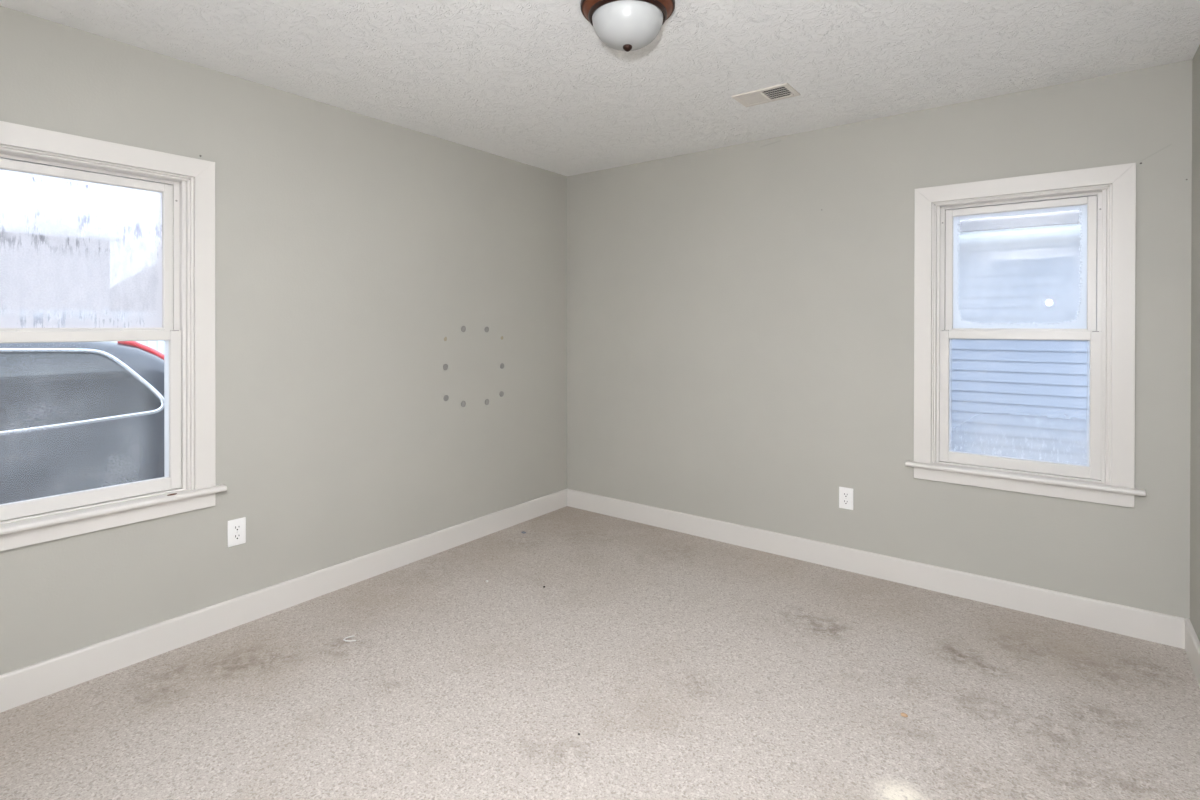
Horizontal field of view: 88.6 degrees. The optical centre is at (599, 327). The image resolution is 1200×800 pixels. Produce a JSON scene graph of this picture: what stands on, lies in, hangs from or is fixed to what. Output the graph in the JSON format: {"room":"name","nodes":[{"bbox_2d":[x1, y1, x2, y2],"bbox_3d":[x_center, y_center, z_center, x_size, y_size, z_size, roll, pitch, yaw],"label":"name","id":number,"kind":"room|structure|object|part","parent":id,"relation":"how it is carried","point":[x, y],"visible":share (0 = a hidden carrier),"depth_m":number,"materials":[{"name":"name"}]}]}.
{"room":"empty bedroom","nodes":[
{"label":"empty bedroom","id":0,"kind":"room"},
{"bbox_2d":[0,6,566,674],"bbox_3d":[-1.964,0.108,2.419,0.170,2.440,5.500,0,0,37],"label":"wall","id":1,"kind":"structure","parent":0,"point":[349,245],"depth_m":3.03,"materials":[{"name":"grey paint"}]},
{"bbox_2d":[0,121,226,550],"bbox_3d":[-1.987,0.031,2.365,0.237,1.482,0.925,0,0,37],"label":"window","id":2,"kind":"structure","parent":1,"relation":"in","point":[165,292],"depth_m":2.44,"materials":[{"name":"white paint"}]},
{"bbox_3d":[-2.006,-0.281,2.379,0.004,0.573,0.540,0,0,37],"label":"glass","id":3,"kind":"part","parent":2,"relation":"part of","materials":[{"name":"clear glass"}]},
{"bbox_3d":[-1.977,0.342,2.358,0.004,0.576,0.561,0,0,37],"label":"glass","id":4,"kind":"part","parent":2,"relation":"part of","materials":[{"name":"clear glass"}]},
{"bbox_3d":[-2.005,-0.279,2.377,0.030,0.644,0.604,0,0,37],"label":"sash","id":5,"kind":"part","parent":2,"relation":"part of","materials":[{"name":"white plastic"}]},
{"bbox_3d":[-1.975,0.347,2.356,0.030,0.666,0.641,0,0,37],"label":"sash","id":6,"kind":"part","parent":2,"relation":"part of","materials":[{"name":"white plastic"}]},
{"bbox_3d":[-1.930,0.700,2.324,0.092,0.023,0.925,0,0,37],"label":"sill","id":7,"kind":"part","parent":2,"relation":"part of","materials":[{"name":"white paint"}]},
{"bbox_2d":[228,517,245,546],"bbox_3d":[-1.616,0.912,2.738,0.009,0.117,0.075,0,0,37],"label":"wall outlet","id":8,"kind":"object","parent":1,"relation":"attached to","point":[236,527],"visible":1,"depth_m":2.73,"materials":[{"name":"white plastic"}]},
{"bbox_2d":[233,533,240,539],"bbox_3d":[-1.615,0.932,2.737,0.006,0.027,0.034,0,0,37],"label":"receptacle","id":9,"kind":"object","parent":8,"relation":"attached to","point":[236,536],"depth_m":2.74,"materials":[{"name":"white plastic"}]},
{"bbox_2d":[233,524,240,530],"bbox_3d":[-1.615,0.893,2.737,0.006,0.027,0.034,0,0,37],"label":"receptacle","id":10,"kind":"object","parent":8,"relation":"attached to","point":[236,527],"depth_m":2.74,"materials":[{"name":"white plastic"}]},
{"bbox_2d":[0,489,566,712],"bbox_3d":[-1.410,1.265,3.007,0.016,0.123,3.900,0,0,37],"label":"baseboard","id":11,"kind":"structure","parent":1,"relation":"attached to","point":[18,687],"depth_m":2.72,"materials":[{"name":"white paint"}]},
{"bbox_2d":[0,506,1199,799],"bbox_3d":[-0.502,1.394,1.431,3.704,0.120,5.670,0,0,37],"label":"floor","id":12,"kind":"structure","parent":0,"point":[684,666],"depth_m":2.21,"materials":[{"name":"carpet"}]},
{"bbox_2d":[343,635,355,641],"bbox_3d":[-1.062,1.324,2.607,0.048,0.007,0.051,0,0,-32],"label":"thread","id":13,"kind":"object","parent":12,"relation":"on","point":[353,635],"visible":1,"depth_m":2.60},
{"bbox_2d":[0,0,1199,175],"bbox_3d":[-0.498,-1.166,1.421,3.704,0.120,5.670,0,0,37],"label":"ceiling","id":14,"kind":"structure","parent":0,"point":[534,83],"depth_m":2.51,"materials":[{"name":"white paint"}]},
{"bbox_2d":[580,0,674,51],"bbox_3d":[0.094,-1.024,2.099,0.322,0.167,0.322,0,0,37],"label":"ceiling light","id":15,"kind":"object","parent":14,"relation":"attached to","point":[621,25],"visible":1,"depth_m":2.03,"materials":[{"name":"white glass"}]},
{"bbox_2d":[731,83,799,106],"bbox_3d":[0.792,-1.103,2.941,0.274,0.014,0.174,0,0,37],"label":"ceiling vent","id":16,"kind":"object","parent":14,"relation":"in","point":[781,91],"visible":1,"depth_m":2.93,"materials":[{"name":"metal"}]},
{"bbox_2d":[567,59,1191,618],"bbox_3d":[1.152,0.108,3.624,3.704,2.440,0.170,0,0,37],"label":"wall","id":17,"kind":"structure","parent":0,"point":[740,348],"depth_m":3.39,"materials":[{"name":"grey paint"}]},
{"bbox_2d":[839,487,852,509],"bbox_3d":[1.347,0.937,3.368,0.075,0.117,0.009,0,0,37],"label":"wall outlet","id":18,"kind":"object","parent":17,"relation":"attached to","point":[845,494],"visible":1,"depth_m":3.37,"materials":[{"name":"white plastic"}]},
{"bbox_2d":[567,489,1184,648],"bbox_3d":[1.095,1.267,3.554,3.332,0.123,0.016,0,0,37],"label":"baseboard","id":19,"kind":"structure","parent":17,"relation":"attached to","point":[1165,629],"depth_m":3.15,"materials":[{"name":"white paint"}]},
{"bbox_2d":[905,163,1145,507],"bbox_3d":[2.005,0.035,2.966,0.925,1.482,0.237,0,0,37],"label":"window","id":20,"kind":"structure","parent":17,"relation":"in","point":[1099,467],"depth_m":2.90,"materials":[{"name":"white paint"}]},
{"bbox_3d":[1.997,0.346,2.956,0.561,0.576,0.004,0,0,37],"label":"glass","id":21,"kind":"part","parent":20,"relation":"part of","materials":[{"name":"clear glass"}]},
{"bbox_3d":[2.021,-0.278,2.985,0.540,0.573,0.004,0,0,37],"label":"glass","id":22,"kind":"part","parent":20,"relation":"part of","materials":[{"name":"clear glass"}]},
{"bbox_3d":[1.995,0.351,2.954,0.641,0.666,0.030,0,0,37],"label":"sash","id":23,"kind":"part","parent":20,"relation":"part of","materials":[{"name":"white plastic"}]},
{"bbox_3d":[2.028,0.044,2.996,0.733,1.375,0.162,0,0,37],"label":"frame","id":24,"kind":"part","parent":20,"relation":"part of","materials":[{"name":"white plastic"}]},
{"bbox_3d":[2.019,-0.275,2.983,0.604,0.644,0.030,0,0,37],"label":"sash","id":25,"kind":"part","parent":20,"relation":"part of","materials":[{"name":"white plastic"}]},
{"bbox_3d":[1.961,0.703,2.910,0.925,0.023,0.092,0,0,37],"label":"sill","id":26,"kind":"part","parent":20,"relation":"part of","materials":[{"name":"white paint"}]},
{"bbox_2d":[1190,45,1199,641],"bbox_3d":[0.862,0.120,0.296,0.170,2.440,5.500,0,0,37],"label":"wall","id":27,"kind":"structure","parent":0,"point":[1195,246],"depth_m":2.46,"materials":[{"name":"grey paint"}]},
{"bbox_2d":[1185,619,1199,687],"bbox_3d":[1.266,1.276,0.996,0.016,0.123,3.900,0,0,37],"label":"baseboard","id":28,"kind":"structure","parent":27,"relation":"attached to","point":[1192,644],"depth_m":2.40,"materials":[{"name":"white paint"}]},
{"label":"outside","id":29,"kind":"structure","parent":0,"visible":0},
{"bbox_3d":[-10.747,1.813,3.083,75.000,0.100,75.000,0,0,37],"label":"ground","id":30,"kind":"structure","parent":29,"visible":0},
{"bbox_2d":[2,175,117,250],"bbox_3d":[-21.261,-1.650,16.540,8.800,6.700,11.400,0,0,37],"label":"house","id":31,"kind":"structure","parent":30,"relation":"on","point":[38,207],"depth_m":18.67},
{"bbox_2d":[0,341,163,503],"bbox_3d":[-4.532,0.882,3.026,1.956,1.780,4.620,0,0,37],"label":"car","id":32,"kind":"object","parent":30,"relation":"on","point":[75,416],"visible":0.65,"depth_m":3.58,"materials":[{"name":"metal"}]},
{"bbox_3d":[-3.616,0.357,2.912,0.241,0.487,2.634,0,0,37],"label":"window trim","id":33,"kind":"part","parent":32,"relation":"part of","materials":[{"name":"silver metal"}]},
{"bbox_2d":[118,341,163,358],"bbox_3d":[-2.847,0.406,4.165,0.670,0.677,0.132,0,0,-40],"label":"tail lamp","id":34,"kind":"object","parent":32,"relation":"attached to","point":[126,349],"depth_m":3.96,"materials":[{"name":"red plastic"}]},
{"bbox_2d":[39,314,163,353],"bbox_3d":[-11.087,0.687,10.214,0.162,2.100,14.100,0,0,37],"label":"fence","id":35,"kind":"object","parent":30,"relation":"on","point":[157,345],"visible":0.02,"depth_m":12.66,"materials":[{"name":"white"}]},
{"bbox_2d":[950,210,1096,452],"bbox_3d":[4.874,-0.081,7.632,14.100,3.700,6.350,0,0,37],"label":"house","id":36,"kind":"structure","parent":30,"relation":"on","point":[1015,387],"depth_m":5.02,"materials":[{"name":"blue"}]}
]}

